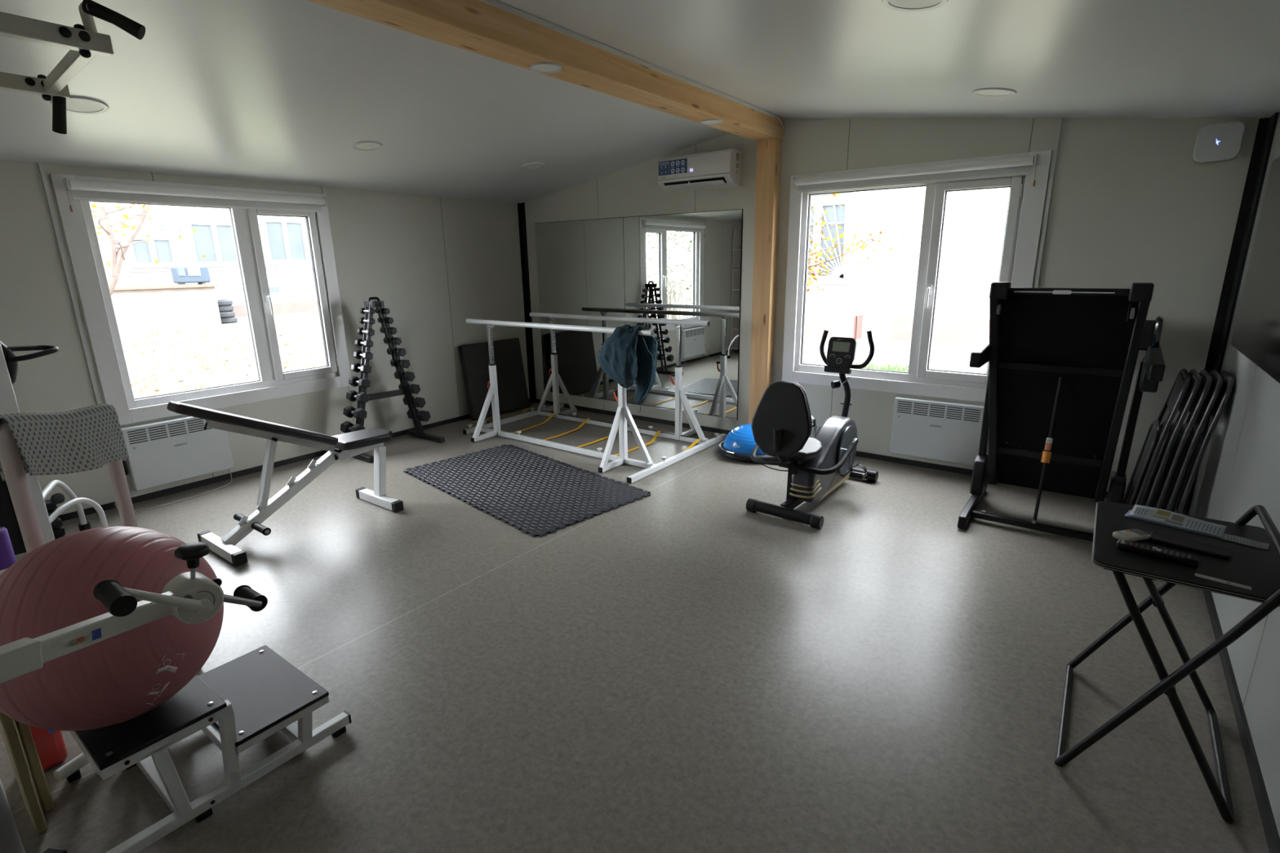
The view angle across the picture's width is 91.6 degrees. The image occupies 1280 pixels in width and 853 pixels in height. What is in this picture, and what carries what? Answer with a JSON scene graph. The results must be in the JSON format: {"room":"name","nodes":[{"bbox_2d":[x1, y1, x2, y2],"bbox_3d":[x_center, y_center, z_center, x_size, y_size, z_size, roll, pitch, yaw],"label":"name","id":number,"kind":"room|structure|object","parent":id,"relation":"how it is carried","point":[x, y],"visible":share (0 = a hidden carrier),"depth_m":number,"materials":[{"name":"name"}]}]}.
{"room":"care facility","nodes":[
{"label":"care facility","id":0,"kind":"room"},
{"bbox_2d":[0,159,529,515],"bbox_3d":[-2.905,-0.828,5.107,0.120,2.260,5.510,10,18,35],"label":"wall","id":1,"kind":"structure","parent":0,"point":[437,264],"depth_m":5.47,"materials":[{"name":"paint"}]},
{"bbox_2d":[37,162,102,404],"bbox_3d":[-3.620,-0.548,4.058,0.020,2.178,0.022,10,18,35],"label":"trim","id":2,"kind":"structure","parent":1,"relation":"attached to","point":[41,165],"depth_m":3.95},
{"bbox_2d":[115,410,234,511],"bbox_3d":[-3.329,0.238,4.460,0.245,0.546,0.752,10,18,35],"label":"heater","id":3,"kind":"object","parent":1,"relation":"attached to","point":[160,453],"visible":0.96,"depth_m":4.48,"materials":[{"name":"white metal"}]},
{"bbox_2d":[127,418,211,444],"bbox_3d":[-3.329,0.019,4.482,0.002,0.090,0.570,10,18,35],"label":"vent grille","id":4,"kind":"object","parent":3,"relation":"attached to","point":[150,433],"depth_m":4.43,"materials":[{"name":"metal"}]},
{"bbox_2d":[49,173,351,425],"bbox_3d":[-3.120,-0.964,4.706,0.160,1.606,1.714,10,18,35],"label":"window","id":5,"kind":"structure","parent":1,"relation":"in","point":[78,225],"depth_m":4.76,"materials":[{"name":"plastic"}]},
{"bbox_2d":[62,177,328,212],"bbox_3d":[-3.064,-1.612,4.493,0.068,0.195,1.635,10,18,35],"label":"roller blind","id":6,"kind":"object","parent":5,"relation":"attached to","point":[90,190],"visible":1,"depth_m":4.36,"materials":[{"name":"plastic"}]},
{"bbox_2d":[59,399,533,521],"bbox_3d":[-2.835,0.253,5.353,0.012,0.042,5.270,10,18,35],"label":"baseboard","id":7,"kind":"structure","parent":1,"relation":"attached to","point":[111,505],"depth_m":4.80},
{"bbox_2d":[0,402,1269,852],"bbox_3d":[-0.458,0.746,3.668,6.160,0.120,5.510,10,18,35],"label":"floor","id":8,"kind":"structure","parent":0,"point":[682,667],"depth_m":2.48,"materials":[{"name":"laminate"}]},
{"bbox_2d":[0,526,17,575],"bbox_3d":[-3.067,0.693,2.983,0.136,0.412,0.136,4,16,18],"label":"rolled mat","id":9,"kind":"object","parent":8,"relation":"on","point":[7,557],"visible":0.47,"depth_m":2.95,"materials":[{"name":"purple plastic"}]},
{"bbox_2d":[0,711,47,834],"bbox_3d":[-1.815,0.974,1.817,0.150,0.430,0.022,10,18,35],"label":"wooden board","id":10,"kind":"object","parent":8,"relation":"on","point":[7,729],"visible":0.81,"depth_m":1.78,"materials":[{"name":"brown wood"}]},
{"bbox_2d":[0,778,66,852],"bbox_3d":[-1.716,1.043,1.569,0.236,0.420,0.276,-2,15,-6],"label":"metal bin","id":11,"kind":"object","parent":8,"relation":"on","point":[11,842],"visible":1,"depth_m":1.59,"materials":[{"name":"metal"}]},
{"bbox_2d":[13,719,54,812],"bbox_3d":[-1.848,0.972,1.883,0.115,0.400,0.022,10,18,35],"label":"wooden board","id":12,"kind":"object","parent":8,"relation":"on","point":[24,732],"visible":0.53,"depth_m":1.86,"materials":[{"name":"brown wood"}]},
{"bbox_2d":[29,725,67,771],"bbox_3d":[-1.989,0.997,2.050,0.116,0.270,0.105,10,18,35],"label":"canister","id":13,"kind":"object","parent":8,"relation":"on","point":[50,744],"visible":0.2,"depth_m":2.04,"materials":[{"name":"plastic"}]},
{"bbox_2d":[0,340,107,555],"bbox_3d":[-3.342,0.071,3.388,0.433,1.416,0.829,-1,15,1],"label":"machine","id":14,"kind":"object","parent":8,"relation":"on","point":[51,523],"visible":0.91,"depth_m":3.34,"materials":[{"name":"white metal"}]},
{"bbox_2d":[0,422,137,782],"bbox_3d":[-1.837,0.502,2.139,0.149,1.177,0.639,-3,15,-6],"label":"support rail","id":15,"kind":"object","parent":8,"relation":"on","point":[11,460],"visible":0.39,"depth_m":1.85,"materials":[{"name":"white metal"}]},
{"bbox_2d":[0,403,128,481],"bbox_3d":[-1.845,0.042,2.005,0.107,0.262,0.431,-2,15,-4],"label":"perforated backrest","id":16,"kind":"object","parent":15,"relation":"hanging from","point":[90,437],"visible":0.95,"depth_m":1.98,"materials":[{"name":"plastic"}]},
{"bbox_2d":[69,644,351,852],"bbox_3d":[-1.477,0.974,1.966,0.470,0.342,0.889,10,18,35],"label":"step platform","id":17,"kind":"object","parent":8,"relation":"on","point":[239,703],"visible":0.87,"depth_m":1.91,"materials":[{"name":"black plastic"}]},
{"bbox_2d":[0,526,223,731],"bbox_3d":[-1.524,0.565,1.784,0.552,0.552,0.552,10,18,35],"label":"exercise ball","id":18,"kind":"object","parent":17,"relation":"on","point":[122,677],"visible":0.73,"depth_m":1.61,"materials":[{"name":"pink rubber"}]},
{"bbox_2d":[167,400,404,566],"bbox_3d":[-2.104,0.188,3.857,0.562,0.907,1.206,10,18,35],"label":"weight bench","id":19,"kind":"object","parent":8,"relation":"on","point":[351,444],"visible":1,"depth_m":3.73,"materials":[{"name":"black metal"}]},
{"bbox_2d":[337,297,444,462],"bbox_3d":[-2.247,-0.456,5.460,0.515,1.332,0.750,10,18,35],"label":"dumbbell rack","id":20,"kind":"object","parent":8,"relation":"on","point":[419,432],"visible":0.8,"depth_m":5.48,"materials":[{"name":"metal"}]},
{"bbox_2d":[340,421,364,433],"bbox_3d":[-2.456,0.022,5.324,0.245,0.105,0.105,10,18,35],"label":"dumbbell","id":21,"kind":"object","parent":20,"relation":"on","point":[345,427],"visible":0.77,"depth_m":5.32,"materials":[{"name":"black rubber"}]},
{"bbox_2d":[342,405,367,420],"bbox_3d":[-2.434,-0.116,5.321,0.236,0.099,0.099,10,18,35],"label":"dumbbell","id":22,"kind":"object","parent":20,"relation":"on","point":[360,414],"visible":1,"depth_m":5.27,"materials":[{"name":"black rubber"}]},
{"bbox_2d":[346,390,368,404],"bbox_3d":[-2.412,-0.253,5.319,0.227,0.093,0.093,10,18,35],"label":"dumbbell","id":23,"kind":"object","parent":20,"relation":"on","point":[352,395],"visible":1,"depth_m":5.28,"materials":[{"name":"black rubber"}]},
{"bbox_2d":[348,376,370,388],"bbox_3d":[-2.393,-0.377,5.314,0.218,0.087,0.087,10,18,35],"label":"dumbbell","id":24,"kind":"object","parent":20,"relation":"on","point":[354,381],"visible":1,"depth_m":5.27,"materials":[{"name":"black rubber"}]},
{"bbox_2d":[351,362,371,373],"bbox_3d":[-2.376,-0.497,5.309,0.209,0.081,0.081,10,18,35],"label":"dumbbell","id":25,"kind":"object","parent":20,"relation":"on","point":[356,366],"visible":1,"depth_m":5.27,"materials":[{"name":"black rubber"}]},
{"bbox_2d":[353,350,373,360],"bbox_3d":[-2.358,-0.608,5.307,0.200,0.075,0.075,10,18,35],"label":"dumbbell","id":26,"kind":"object","parent":20,"relation":"on","point":[367,355],"visible":1,"depth_m":5.27,"materials":[{"name":"black rubber"}]},
{"bbox_2d":[355,337,373,347],"bbox_3d":[-2.347,-0.709,5.297,0.191,0.069,0.069,10,18,35],"label":"dumbbell","id":27,"kind":"object","parent":20,"relation":"on","point":[358,342],"visible":1,"depth_m":5.26,"materials":[{"name":"black rubber"}]},
{"bbox_2d":[356,327,374,336],"bbox_3d":[-2.332,-0.806,5.296,0.182,0.063,0.063,10,18,35],"label":"dumbbell","id":28,"kind":"object","parent":20,"relation":"on","point":[370,331],"visible":0.98,"depth_m":5.26,"materials":[{"name":"black rubber"}]},
{"bbox_2d":[359,316,375,324],"bbox_3d":[-2.319,-0.897,5.291,0.173,0.057,0.057,10,18,35],"label":"dumbbell","id":29,"kind":"object","parent":20,"relation":"on","point":[371,321],"visible":1,"depth_m":5.25,"materials":[{"name":"black rubber"}]},
{"bbox_2d":[386,347,405,356],"bbox_3d":[-2.172,-0.668,5.551,0.200,0.075,0.075,10,18,35],"label":"dumbbell","id":30,"kind":"object","parent":20,"relation":"on","point":[400,352],"visible":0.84,"depth_m":5.49,"materials":[{"name":"black rubber"}]},
{"bbox_2d":[390,358,410,368],"bbox_3d":[-2.156,-0.569,5.598,0.209,0.081,0.081,10,18,35],"label":"dumbbell","id":31,"kind":"object","parent":20,"relation":"on","point":[403,363],"visible":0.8,"depth_m":5.54,"materials":[{"name":"black rubber"}]},
{"bbox_2d":[394,370,415,381],"bbox_3d":[-2.136,-0.462,5.652,0.218,0.087,0.087,10,18,35],"label":"dumbbell","id":32,"kind":"object","parent":20,"relation":"on","point":[410,376],"visible":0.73,"depth_m":5.59,"materials":[{"name":"black rubber"}]},
{"bbox_2d":[398,382,420,394],"bbox_3d":[-2.114,-0.353,5.710,0.227,0.093,0.093,10,18,35],"label":"dumbbell","id":33,"kind":"object","parent":20,"relation":"on","point":[413,388],"visible":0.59,"depth_m":5.64,"materials":[{"name":"black rubber"}]},
{"bbox_2d":[402,395,426,408],"bbox_3d":[-2.091,-0.232,5.770,0.236,0.099,0.099,10,18,35],"label":"dumbbell","id":34,"kind":"object","parent":20,"relation":"on","point":[418,402],"visible":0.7,"depth_m":5.70,"materials":[{"name":"black rubber"}]},
{"bbox_2d":[406,408,431,421],"bbox_3d":[-2.071,-0.110,5.828,0.245,0.105,0.105,10,18,35],"label":"dumbbell","id":35,"kind":"object","parent":20,"relation":"on","point":[423,415],"visible":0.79,"depth_m":5.76,"materials":[{"name":"black rubber"}]},
{"bbox_2d":[458,337,529,421],"bbox_3d":[-1.567,-0.527,6.758,0.187,0.789,0.790,10,18,35],"label":"mat","id":36,"kind":"object","parent":8,"relation":"on","point":[513,395],"visible":0.98,"depth_m":6.73,"materials":[{"name":"grey plastic"}]},
{"bbox_2d":[403,444,650,537],"bbox_3d":[-0.906,0.412,4.690,1.006,0.013,1.832,-15,20,-43],"label":"mat","id":37,"kind":"object","parent":8,"relation":"on","point":[537,495],"visible":1,"depth_m":4.54,"materials":[{"name":"black plastic"}]},
{"bbox_2d":[472,408,701,455],"bbox_3d":[-0.589,0.026,6.044,2.489,0.051,0.913,10,18,35],"label":"ladder","id":38,"kind":"object","parent":8,"relation":"on","point":[656,434],"visible":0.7,"depth_m":5.91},
{"bbox_2d":[462,312,726,483],"bbox_3d":[-0.487,-0.427,5.713,2.293,1.092,1.581,10,18,35],"label":"bars","id":39,"kind":"object","parent":8,"relation":"on","point":[623,415],"visible":0.92,"depth_m":5.60,"materials":[{"name":"white metal"}]},
{"bbox_2d":[597,324,657,410],"bbox_3d":[-0.095,-0.423,4.786,0.472,0.696,0.265,0,15,3],"label":"jacket","id":40,"kind":"object","parent":39,"relation":"hanging from","point":[617,357],"visible":1,"depth_m":4.72,"materials":[{"name":"blue fabric"}]},
{"bbox_2d":[716,423,777,462],"bbox_3d":[0.953,0.105,5.260,0.596,0.235,0.596,10,18,35],"label":"ball","id":41,"kind":"object","parent":8,"relation":"on","point":[739,444],"visible":0.56,"depth_m":5.10,"materials":[{"name":"blue plastic"}]},
{"bbox_2d":[746,329,878,528],"bbox_3d":[1.173,-0.062,4.197,0.665,1.117,1.154,10,18,35],"label":"exercise bike","id":42,"kind":"object","parent":8,"relation":"on","point":[782,424],"visible":1,"depth_m":3.98,"materials":[{"name":"black plastic"}]},
{"bbox_2d":[957,281,1165,541],"bbox_3d":[2.455,-0.111,3.677,0.885,1.442,0.827,10,18,35],"label":"treadmill","id":43,"kind":"object","parent":8,"relation":"on","point":[1062,361],"visible":0.95,"depth_m":3.67,"materials":[{"name":"black plastic"}]},
{"bbox_2d":[1122,368,1191,506],"bbox_3d":[2.915,0.159,3.558,0.180,0.971,0.449,10,18,35],"label":"folding chair","id":44,"kind":"object","parent":8,"relation":"on","point":[1152,446],"visible":0.88,"depth_m":3.45,"materials":[{"name":"black metal"}]},
{"bbox_2d":[1054,501,1279,824],"bbox_3d":[1.695,0.674,2.013,0.458,0.803,0.629,10,18,35],"label":"folding table","id":45,"kind":"object","parent":8,"relation":"on","point":[1251,573],"visible":0.94,"depth_m":1.84,"materials":[{"name":"metal"}]},
{"bbox_2d":[1112,528,1151,542],"bbox_3d":[1.559,0.345,1.976,0.105,0.018,0.056,-4,15,-12],"label":"remote","id":46,"kind":"object","parent":45,"relation":"on","point":[1132,535],"visible":0.98,"depth_m":1.96,"materials":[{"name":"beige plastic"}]},
{"bbox_2d":[1115,539,1199,566],"bbox_3d":[1.540,0.375,1.857,0.190,0.022,0.042,12,20,41],"label":"tv remote","id":47,"kind":"object","parent":45,"relation":"on","point":[1165,554],"visible":1,"depth_m":1.84,"materials":[{"name":"black plastic"}]},
{"bbox_2d":[1124,504,1226,539],"bbox_3d":[1.778,0.313,2.071,0.080,0.031,0.255,-13,19,-39],"label":"stack","id":48,"kind":"object","parent":45,"relation":"on","point":[1165,517],"visible":1,"depth_m":2.07,"materials":[{"name":"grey paper"}]},
{"bbox_2d":[1152,509,1171,519],"bbox_3d":[1.766,0.297,2.107,0.040,0.016,0.040,-13,19,-39],"label":"picture","id":49,"kind":"object","parent":48,"relation":"on","point":[1157,514],"depth_m":2.11},
{"bbox_2d":[1164,514,1185,525],"bbox_3d":[1.782,0.309,2.074,0.054,0.017,0.045,-13,19,-39],"label":"picture","id":50,"kind":"object","parent":48,"relation":"on","point":[1170,519],"depth_m":2.07},
{"bbox_2d":[1148,531,1232,559],"bbox_3d":[1.686,0.363,1.915,0.075,0.011,0.194,-14,20,-42],"label":"case","id":51,"kind":"object","parent":45,"relation":"on","point":[1220,552],"visible":1,"depth_m":1.90,"materials":[{"name":"plastic"}]},
{"bbox_2d":[1219,533,1269,550],"bbox_3d":[1.882,0.357,1.941,0.060,0.004,0.110,-14,20,-41],"label":"printed sheet","id":52,"kind":"object","parent":45,"relation":"on","point":[1238,540],"visible":1,"depth_m":1.94,"materials":[{"name":"grey paper"}]},
{"bbox_2d":[1133,368,1201,506],"bbox_3d":[2.951,0.165,3.532,0.176,0.971,0.449,10,18,35],"label":"folding chair","id":53,"kind":"object","parent":8,"relation":"on","point":[1194,384],"visible":0.56,"depth_m":3.37,"materials":[{"name":"black metal"}]},
{"bbox_2d":[1143,369,1212,509],"bbox_3d":[2.986,0.171,3.507,0.172,0.972,0.449,10,18,35],"label":"folding chair","id":54,"kind":"object","parent":8,"relation":"on","point":[1204,387],"visible":0.6,"depth_m":3.34,"materials":[{"name":"black metal"}]},
{"bbox_2d":[1154,369,1222,511],"bbox_3d":[3.022,0.177,3.481,0.168,0.972,0.449,10,18,35],"label":"folding chair","id":55,"kind":"object","parent":8,"relation":"on","point":[1215,387],"visible":0.56,"depth_m":3.31,"materials":[{"name":"black metal"}]},
{"bbox_2d":[1164,370,1234,513],"bbox_3d":[3.057,0.183,3.456,0.164,0.973,0.449,10,18,35],"label":"folding chair","id":56,"kind":"object","parent":8,"relation":"on","point":[1224,395],"visible":0.52,"depth_m":3.29,"materials":[{"name":"black metal"}]},
{"bbox_2d":[0,0,1279,203],"bbox_3d":[-0.497,-1.727,3.013,6.160,0.578,5.510,10,18,35],"label":"ceiling","id":57,"kind":"structure","parent":0,"point":[282,91],"depth_m":3.16,"materials":[{"name":"paint"}]},
{"bbox_2d":[49,96,109,114],"bbox_3d":[-2.796,-1.604,3.112,0.222,0.042,0.224,10,18,35],"label":"ceiling light","id":58,"kind":"object","parent":57,"relation":"attached to","point":[76,104],"visible":0.8,"depth_m":3.12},
{"bbox_2d":[66,99,103,111],"bbox_3d":[-2.796,-1.606,3.112,0.178,0.031,0.179,10,18,35],"label":"diffuser","id":59,"kind":"object","parent":58,"relation":"attached to","point":[72,105],"depth_m":3.12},
{"bbox_2d":[351,141,382,151],"bbox_3d":[-1.879,-1.933,4.292,0.194,0.038,0.196,10,18,35],"label":"recessed light","id":60,"kind":"object","parent":57,"relation":"in","point":[362,145],"visible":1,"depth_m":4.29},
{"bbox_2d":[355,142,379,149],"bbox_3d":[-1.879,-1.934,4.292,0.156,0.028,0.157,10,18,35],"label":"diffuser","id":61,"kind":"object","parent":60,"relation":"attached to","point":[357,145],"depth_m":4.29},
{"bbox_2d":[521,162,543,169],"bbox_3d":[-0.928,-2.252,5.384,0.194,0.038,0.196,10,18,35],"label":"recessed light","id":62,"kind":"object","parent":57,"relation":"in","point":[531,166],"visible":1,"depth_m":5.38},
{"bbox_2d":[524,164,542,168],"bbox_3d":[-0.928,-2.253,5.383,0.156,0.028,0.157,10,18,35],"label":"diffuser","id":63,"kind":"object","parent":62,"relation":"attached to","point":[526,166],"depth_m":5.40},
{"bbox_2d":[881,0,948,11],"bbox_3d":[0.963,-1.495,2.184,0.219,0.037,0.220,10,18,35],"label":"recessed light","id":64,"kind":"object","parent":57,"relation":"in","point":[899,5],"visible":1,"depth_m":2.22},
{"bbox_2d":[888,0,941,8],"bbox_3d":[0.963,-1.496,2.184,0.175,0.027,0.176,10,18,35],"label":"diffuser","id":65,"kind":"object","parent":64,"relation":"attached to","point":[891,3],"depth_m":2.22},
{"bbox_2d":[972,87,1017,97],"bbox_3d":[1.942,-1.833,3.417,0.219,0.037,0.220,10,18,35],"label":"recessed light","id":66,"kind":"object","parent":57,"relation":"in","point":[988,91],"visible":1,"depth_m":3.41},
{"bbox_2d":[976,89,1011,95],"bbox_3d":[1.942,-1.834,3.416,0.175,0.027,0.176,10,18,35],"label":"diffuser","id":67,"kind":"object","parent":66,"relation":"attached to","point":[979,92],"depth_m":3.42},
{"bbox_2d":[524,117,1266,494],"bbox_3d":[1.122,-1.204,5.393,5.920,2.717,0.120,10,18,35],"label":"wall","id":68,"kind":"structure","parent":0,"point":[1131,202],"depth_m":4.03,"materials":[{"name":"paint"}]},
{"bbox_2d":[517,202,536,402],"bbox_3d":[-1.280,-1.363,7.081,0.062,2.233,0.050,10,18,35],"label":"trim","id":69,"kind":"structure","parent":68,"relation":"attached to","point":[521,206],"depth_m":7.06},
{"bbox_2d":[307,0,783,141],"bbox_3d":[-0.497,-1.834,2.982,0.195,0.180,5.269,10,18,35],"label":"beam","id":70,"kind":"structure","parent":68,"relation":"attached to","point":[476,26],"depth_m":2.97,"materials":[{"name":"brown wood"}]},
{"bbox_2d":[529,62,561,73],"bbox_3d":[-0.461,-1.755,3.048,0.156,0.009,0.156,10,18,35],"label":"ceiling light","id":71,"kind":"object","parent":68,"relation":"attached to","point":[540,67],"visible":1,"depth_m":3.04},
{"bbox_2d":[533,64,558,71],"bbox_3d":[-0.461,-1.757,3.047,0.125,0.004,0.125,10,18,35],"label":"diffuser","id":72,"kind":"object","parent":71,"relation":"attached to","point":[536,68],"depth_m":3.05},
{"bbox_2d":[479,0,786,133],"bbox_3d":[-0.411,-1.827,2.919,0.026,0.121,5.269,10,18,35],"label":"trim","id":73,"kind":"structure","parent":68,"relation":"attached to","point":[495,3],"depth_m":3.26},
{"bbox_2d":[534,208,742,421],"bbox_3d":[-0.119,-1.132,6.280,2.514,1.867,0.012,10,18,35],"label":"wall mirror","id":74,"kind":"object","parent":68,"relation":"attached to","point":[680,266],"visible":0.93,"depth_m":6.05,"materials":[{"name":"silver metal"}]},
{"bbox_2d":[657,148,742,192],"bbox_3d":[0.505,-2.203,5.378,0.726,0.282,0.208,10,18,35],"label":"air conditioner","id":75,"kind":"object","parent":68,"relation":"attached to","point":[719,169],"visible":1,"depth_m":5.28,"materials":[{"name":"grey plastic"}]},
{"bbox_2d":[663,177,726,185],"bbox_3d":[0.468,-2.096,5.353,0.605,0.047,0.056,10,18,35],"label":"outlet","id":76,"kind":"object","parent":75,"relation":"attached to","point":[678,180],"depth_m":5.32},
{"bbox_2d":[700,118,723,124],"bbox_3d":[0.496,-2.101,4.295,0.156,0.009,0.156,10,18,35],"label":"ceiling light","id":77,"kind":"object","parent":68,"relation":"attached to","point":[707,122],"visible":1,"depth_m":4.30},
{"bbox_2d":[748,137,782,423],"bbox_3d":[1.060,-1.083,5.323,0.165,2.520,0.115,10,18,35],"label":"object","id":78,"kind":"structure","parent":68,"relation":"attached to","point":[768,150],"depth_m":5.21,"materials":[{"name":"brown wood"}]},
{"bbox_2d":[532,398,1178,509],"bbox_3d":[1.108,0.104,5.681,5.908,0.042,0.012,10,18,35],"label":"baseboard","id":79,"kind":"structure","parent":68,"relation":"attached to","point":[895,460],"depth_m":5.14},
{"bbox_2d":[782,150,1052,402],"bbox_3d":[1.957,-1.089,4.734,1.767,1.674,0.160,10,18,35],"label":"window","id":80,"kind":"structure","parent":68,"relation":"in","point":[1026,202],"depth_m":4.63,"materials":[{"name":"plastic"}]},
{"bbox_2d":[791,153,1038,193],"bbox_3d":[1.893,-1.771,4.495,1.659,0.195,0.068,10,18,35],"label":"roller blind","id":81,"kind":"object","parent":80,"relation":"attached to","point":[1022,165],"visible":1,"depth_m":4.41,"materials":[{"name":"plastic"}]},
{"bbox_2d":[890,396,984,466],"bbox_3d":[2.254,0.028,4.738,0.624,0.448,0.080,10,18,35],"label":"heater","id":82,"kind":"object","parent":68,"relation":"attached to","point":[943,431],"visible":0.99,"depth_m":4.70,"materials":[{"name":"white metal"}]},
{"bbox_2d":[897,400,980,422],"bbox_3d":[2.228,-0.115,4.669,0.570,0.090,0.002,10,18,35],"label":"vent grille","id":83,"kind":"object","parent":82,"relation":"attached to","point":[929,410],"depth_m":4.66,"materials":[{"name":"metal"}]},
{"bbox_2d":[1034,117,1062,287],"bbox_3d":[2.668,-0.797,4.231,0.020,2.380,0.020,10,18,35],"label":"trim","id":84,"kind":"structure","parent":68,"relation":"attached to","point":[1060,119],"depth_m":4.04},
{"bbox_2d":[1192,120,1245,162],"bbox_3d":[3.271,-1.608,3.522,0.200,0.200,0.054,10,18,35],"label":"router","id":85,"kind":"object","parent":68,"relation":"attached to","point":[1220,141],"depth_m":3.50,"materials":[{"name":"white plastic"}]},
{"bbox_2d":[1189,111,1279,837],"bbox_3d":[1.952,-0.014,1.610,0.120,2.330,5.510,10,18,35],"label":"wall","id":86,"kind":"structure","parent":0,"point":[1239,468],"depth_m":2.56,"materials":[{"name":"paint"}]},
{"bbox_2d":[1176,111,1279,514],"bbox_3d":[3.397,-0.559,3.641,0.055,2.299,0.170,10,18,35],"label":"trim","id":87,"kind":"structure","parent":86,"relation":"attached to","point":[1266,127],"depth_m":3.54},
{"bbox_2d":[1186,511,1279,852],"bbox_3d":[1.913,1.080,1.935,0.012,0.050,5.258,10,18,35],"label":"baseboard","id":88,"kind":"structure","parent":86,"relation":"attached to","point":[1271,833],"depth_m":2.04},
{"bbox_2d":[1231,156,1279,383],"bbox_3d":[2.362,-0.606,2.225,0.094,0.803,1.425,10,18,35],"label":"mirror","id":89,"kind":"object","parent":86,"relation":"attached to","point":[1256,331],"visible":1,"depth_m":2.49,"materials":[{"name":"black plastic"}]},
{"bbox_3d":[-2.081,-0.043,1.216,5.920,2.710,0.120,10,18,35],"label":"wall","id":90,"kind":"structure","parent":0,"visible":0},
{"bbox_2d":[0,0,145,133],"bbox_3d":[-1.993,-1.018,1.591,0.879,0.300,0.983,10,18,35],"label":"bar","id":91,"kind":"object","parent":90,"relation":"attached to","point":[84,42],"visible":1,"depth_m":1.70,"materials":[{"name":"white metal"}]},
{"bbox_2d":[0,542,267,684],"bbox_3d":[-1.099,0.436,1.228,0.218,0.322,0.925,3,15,14],"label":"trainer","id":92,"kind":"object","parent":90,"relation":"attached to","point":[192,597],"visible":1,"depth_m":1.30,"materials":[{"name":"white metal"}]},
{"bbox_2d":[196,591,215,605],"bbox_3d":[-0.999,0.400,1.436,0.002,0.054,0.032,10,18,35],"label":"print","id":93,"kind":"object","parent":92,"relation":"attached to","point":[201,595],"depth_m":1.43},
{"label":"outside","id":94,"kind":"structure","parent":0,"visible":0},
{"bbox_2d":[120,311,987,398],"bbox_3d":[-10.148,-2.635,18.719,110.000,0.200,110.000,10,18,35],"label":"lawn","id":95,"kind":"structure","parent":94,"point":[944,356],"depth_m":14.23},
{"bbox_2d":[88,201,229,295],"bbox_3d":[-8.278,-2.986,10.646,2.259,4.655,3.455,6,16,25],"label":"bare tree","id":96,"kind":"object","parent":95,"relation":"on","point":[113,260],"visible":0.45,"depth_m":10.25,"materials":[{"name":"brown plant"}]},
{"bbox_2d":[111,283,222,334],"bbox_3d":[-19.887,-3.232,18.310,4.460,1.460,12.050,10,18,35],"label":"stone outbuilding","id":97,"kind":"structure","parent":95,"relation":"on","point":[138,308],"depth_m":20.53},
{"bbox_2d":[170,266,210,284],"bbox_3d":[-15.386,-5.175,21.352,0.620,0.600,0.950,10,18,35],"label":"outdoor unit","id":98,"kind":"object","parent":97,"relation":"on","point":[190,274],"visible":0.94,"depth_m":21.11,"materials":[{"name":"blue metal"}]},
{"bbox_2d":[89,201,318,316],"bbox_3d":[-19.329,-9.015,28.503,8.140,7.400,33.000,10,18,35],"label":"apartment building","id":99,"kind":"structure","parent":95,"relation":"on","point":[284,239],"depth_m":25.17,"materials":[{"name":"white concrete"}]},
{"bbox_2d":[148,222,164,230],"bbox_3d":[-18.245,-7.568,23.525,0.040,0.280,0.450,10,18,35],"label":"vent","id":100,"kind":"object","parent":99,"relation":"attached to","point":[152,225],"depth_m":23.50,"materials":[{"name":"glass"}]},
{"bbox_2d":[121,320,326,395],"bbox_3d":[-8.581,-2.240,16.661,15.185,0.018,11.754,10,18,35],"label":"fallen leaves","id":101,"kind":"object","parent":95,"relation":"on","point":[147,344],"visible":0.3,"depth_m":14.58,"materials":[{"name":"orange plant"}]},
{"bbox_2d":[220,316,237,324],"bbox_3d":[-15.537,-3.988,23.352,0.760,0.205,0.760,10,18,35],"label":"tyre","id":102,"kind":"object","parent":95,"relation":"on","point":[224,320],"visible":0.56,"depth_m":23.13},
{"bbox_2d":[219,311,235,318],"bbox_3d":[-15.552,-4.178,23.233,0.760,0.205,0.760,10,18,35],"label":"tyre","id":103,"kind":"object","parent":102,"relation":"on","point":[231,313],"visible":0.56,"depth_m":23.04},
{"bbox_2d":[218,305,233,311],"bbox_3d":[-15.580,-4.390,23.195,0.760,0.205,0.760,10,18,35],"label":"tyre","id":104,"kind":"object","parent":103,"relation":"on","point":[228,308],"visible":0.48,"depth_m":22.99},
{"bbox_2d":[217,299,233,306],"bbox_3d":[-15.559,-4.594,23.123,0.760,0.205,0.760,10,18,35],"label":"tyre","id":105,"kind":"object","parent":104,"relation":"on","point":[220,302],"visible":0.62,"depth_m":22.94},
{"bbox_2d":[806,192,898,297],"bbox_3d":[2.215,-2.516,8.169,0.747,4.606,2.426,-14,19,-40],"label":"autumn tree","id":106,"kind":"object","parent":95,"relation":"on","point":[812,274],"visible":0.27,"depth_m":7.98,"materials":[{"name":"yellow plant"}]},
{"bbox_2d":[819,359,961,372],"bbox_3d":[-0.015,-0.562,9.631,12.179,0.140,5.445,-2,15,-4],"label":"grass tufts","id":107,"kind":"object","parent":95,"relation":"on","point":[888,368],"visible":0.02,"depth_m":11.42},
{"bbox_2d":[804,186,1009,345],"bbox_3d":[9.200,-6.426,17.035,28.000,7.400,8.590,10,18,35],"label":"building wing","id":108,"kind":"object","parent":95,"relation":"on","point":[877,295],"visible":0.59,"depth_m":15.10,"materials":[{"name":"white concrete"}]},
{"bbox_2d":[807,200,848,278],"bbox_3d":[4.431,-4.670,15.687,1.580,1.833,0.030,10,18,35],"label":"window grille","id":109,"kind":"object","parent":108,"relation":"attached to","point":[840,273],"depth_m":15.51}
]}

